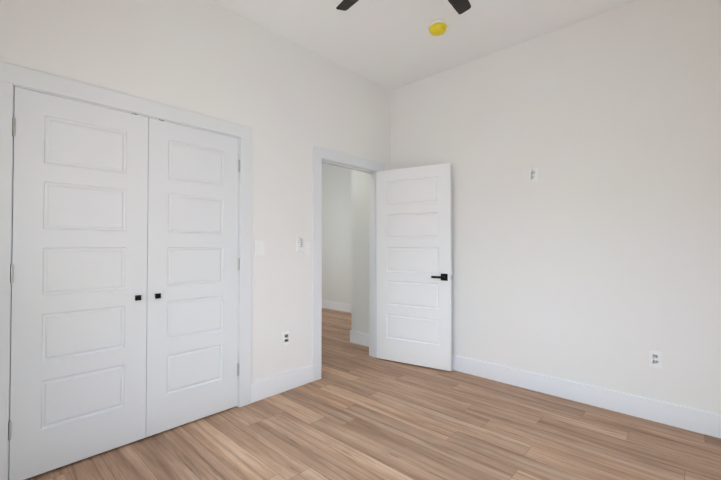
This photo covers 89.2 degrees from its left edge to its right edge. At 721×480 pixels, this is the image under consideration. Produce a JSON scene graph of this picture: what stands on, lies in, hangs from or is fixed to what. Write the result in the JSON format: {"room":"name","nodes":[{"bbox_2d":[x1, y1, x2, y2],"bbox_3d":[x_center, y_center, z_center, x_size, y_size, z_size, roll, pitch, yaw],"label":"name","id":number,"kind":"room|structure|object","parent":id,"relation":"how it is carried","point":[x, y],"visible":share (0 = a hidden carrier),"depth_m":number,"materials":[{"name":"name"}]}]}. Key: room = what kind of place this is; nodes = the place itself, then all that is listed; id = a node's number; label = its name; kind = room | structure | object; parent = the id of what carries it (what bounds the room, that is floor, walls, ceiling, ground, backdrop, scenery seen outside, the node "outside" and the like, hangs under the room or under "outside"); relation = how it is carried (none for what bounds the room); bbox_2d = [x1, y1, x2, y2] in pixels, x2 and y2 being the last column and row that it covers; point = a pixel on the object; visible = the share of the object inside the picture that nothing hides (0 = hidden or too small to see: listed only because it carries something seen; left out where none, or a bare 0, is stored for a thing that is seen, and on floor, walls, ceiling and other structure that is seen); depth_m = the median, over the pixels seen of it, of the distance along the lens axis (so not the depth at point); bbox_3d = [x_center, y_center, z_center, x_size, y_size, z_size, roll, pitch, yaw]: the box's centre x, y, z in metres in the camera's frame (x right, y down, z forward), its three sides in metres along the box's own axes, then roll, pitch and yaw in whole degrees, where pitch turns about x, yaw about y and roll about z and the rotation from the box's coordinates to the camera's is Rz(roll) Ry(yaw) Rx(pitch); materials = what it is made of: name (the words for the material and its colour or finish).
{"room":"empty bedroom","nodes":[
{"label":"empty bedroom","id":0,"kind":"room"},
{"bbox_2d":[0,0,390,383],"bbox_3d":[-0.980,-0.231,2.823,0.120,2.994,3.760,-1,-1,43],"label":"wall","id":1,"kind":"structure","parent":0,"point":[291,103],"depth_m":2.88,"materials":[{"name":"paint"}]},
{"bbox_2d":[8,87,147,479],"bbox_3d":[-1.572,0.227,2.094,0.065,2.033,0.630,-1,-1,43],"label":"closet door","id":2,"kind":"structure","parent":1,"relation":"in","point":[78,273],"depth_m":2.06,"materials":[{"name":"paint"}]},
{"bbox_2d":[0,61,251,479],"bbox_3d":[-1.399,0.227,2.365,0.120,2.064,1.292,-1,-1,43],"label":"door frame","id":3,"kind":"structure","parent":1,"relation":"attached to","point":[11,230],"depth_m":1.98,"materials":[{"name":"paint"}]},
{"bbox_2d":[146,118,239,436],"bbox_3d":[-1.141,0.234,2.558,0.065,2.033,0.630,-1,-1,43],"label":"closet door","id":4,"kind":"structure","parent":1,"relation":"in","point":[192,363],"depth_m":2.52,"materials":[{"name":"paint"}]},
{"bbox_2d":[256,240,263,254],"bbox_3d":[-0.800,0.062,2.915,0.013,0.118,0.072,-1,-1,43],"label":"light switch","id":5,"kind":"object","parent":1,"relation":"attached to","point":[259,247],"visible":1,"depth_m":2.91,"materials":[{"name":"white plastic"}]},
{"bbox_2d":[251,365,312,402],"bbox_3d":[-0.638,1.196,3.070,0.015,0.148,0.630,-1,-1,43],"label":"baseboard","id":6,"kind":"structure","parent":1,"relation":"attached to","point":[262,389],"depth_m":3.03,"materials":[{"name":"paint"}]},
{"bbox_2d":[282,330,289,345],"bbox_3d":[-0.629,0.829,3.090,0.010,0.118,0.072,-1,-1,43],"label":"electrical outlet","id":7,"kind":"object","parent":1,"relation":"attached to","point":[285,337],"visible":1,"depth_m":3.08,"materials":[{"name":"white plastic"}]},
{"bbox_2d":[296,237,303,250],"bbox_3d":[-0.524,0.036,3.199,0.032,0.125,0.072,-1,-1,43],"label":"switch","id":8,"kind":"object","parent":1,"relation":"attached to","point":[299,244],"visible":0.98,"depth_m":3.18,"materials":[{"name":"white plastic"}]},
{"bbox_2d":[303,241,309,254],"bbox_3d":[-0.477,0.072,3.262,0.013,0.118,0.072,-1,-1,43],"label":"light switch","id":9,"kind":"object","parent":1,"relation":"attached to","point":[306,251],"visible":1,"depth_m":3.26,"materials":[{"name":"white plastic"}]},
{"bbox_2d":[312,146,384,380],"bbox_3d":[-0.132,0.256,3.729,0.120,2.048,0.857,-1,-1,43],"label":"door frame","id":10,"kind":"structure","parent":1,"relation":"attached to","point":[373,304],"depth_m":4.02,"materials":[{"name":"paint"}]},
{"bbox_2d":[376,163,451,370],"bbox_3d":[0.532,0.261,3.760,0.832,2.014,0.127,-1,-1,31],"label":"entry door","id":11,"kind":"structure","parent":10,"relation":"attached to","point":[414,262],"depth_m":3.73,"materials":[{"name":"paint"}]},
{"bbox_2d":[322,163,349,303],"bbox_3d":[-0.369,-0.170,6.950,4.600,2.994,0.120,-1,-1,43],"label":"wall","id":12,"kind":"structure","parent":0,"point":[345,235],"depth_m":6.96,"materials":[{"name":"paint"}]},
{"bbox_2d":[322,300,350,311],"bbox_3d":[-0.573,1.254,7.025,3.930,0.148,0.015,-1,-1,43],"label":"baseboard","id":13,"kind":"structure","parent":12,"relation":"attached to","point":[325,304],"depth_m":6.90,"materials":[{"name":"paint"}]},
{"bbox_2d":[350,169,368,333],"bbox_3d":[0.573,-0.199,4.989,0.550,2.994,1.429,-1,-1,43],"label":"wall","id":14,"kind":"structure","parent":0,"point":[359,181],"depth_m":4.55,"materials":[{"name":"paint"}]},
{"bbox_2d":[351,330,368,346],"bbox_3d":[0.093,1.216,4.430,0.519,0.148,0.015,-1,-1,43],"label":"baseboard","id":15,"kind":"structure","parent":14,"relation":"attached to","point":[359,338],"depth_m":4.51,"materials":[{"name":"paint"}]},
{"bbox_2d":[25,308,720,479],"bbox_3d":[-0.898,1.311,3.829,8.040,0.060,5.380,-1,-1,43],"label":"floor","id":16,"kind":"structure","parent":0,"point":[356,412],"depth_m":2.32,"materials":[{"name":"brown wood"}]},
{"bbox_2d":[210,0,636,90],"bbox_3d":[-0.898,-1.742,3.874,8.040,0.060,5.380,-1,-1,43],"label":"ceiling","id":17,"kind":"structure","parent":0,"point":[390,45],"depth_m":2.97,"materials":[{"name":"paint"}]},
{"bbox_2d":[336,0,470,13],"bbox_3d":[0.281,-1.517,1.796,1.275,0.452,1.267,-1,-1,43],"label":"ceiling fan","id":18,"kind":"object","parent":17,"relation":"hanging from","point":[461,6],"visible":1,"depth_m":2.24,"materials":[{"name":"dark painted wood"},{"name":"black metal"}]},
{"bbox_2d":[428,19,447,35],"bbox_3d":[0.623,-1.693,2.940,0.162,0.067,0.156,-1,-1,43],"label":"smoke detector","id":19,"kind":"object","parent":17,"relation":"attached to","point":[438,27],"visible":1,"depth_m":2.90,"materials":[{"name":"yellow plastic"}]},
{"bbox_2d":[390,0,720,414],"bbox_3d":[1.556,-0.227,3.116,3.440,2.994,0.120,-1,-1,43],"label":"wall","id":20,"kind":"structure","parent":0,"point":[592,256],"depth_m":2.82,"materials":[{"name":"paint"}]},
{"bbox_2d":[529,168,537,182],"bbox_3d":[1.470,-0.552,3.112,0.072,0.118,0.010,-1,-1,43],"label":"electrical outlet","id":21,"kind":"object","parent":20,"relation":"attached to","point":[533,174],"visible":1,"depth_m":3.11,"materials":[{"name":"white plastic"}]},
{"bbox_2d":[452,354,720,437],"bbox_3d":[1.491,1.196,3.046,3.170,0.148,0.040,-1,-1,43],"label":"baseboard","id":22,"kind":"structure","parent":20,"relation":"attached to","point":[693,420],"depth_m":2.76,"materials":[{"name":"paint"}]},
{"bbox_2d":[649,349,662,368],"bbox_3d":[2.057,0.828,2.547,0.072,0.118,0.010,-1,-1,43],"label":"electrical outlet","id":23,"kind":"object","parent":20,"relation":"attached to","point":[656,358],"visible":1,"depth_m":2.54,"materials":[{"name":"white plastic"}]}
]}

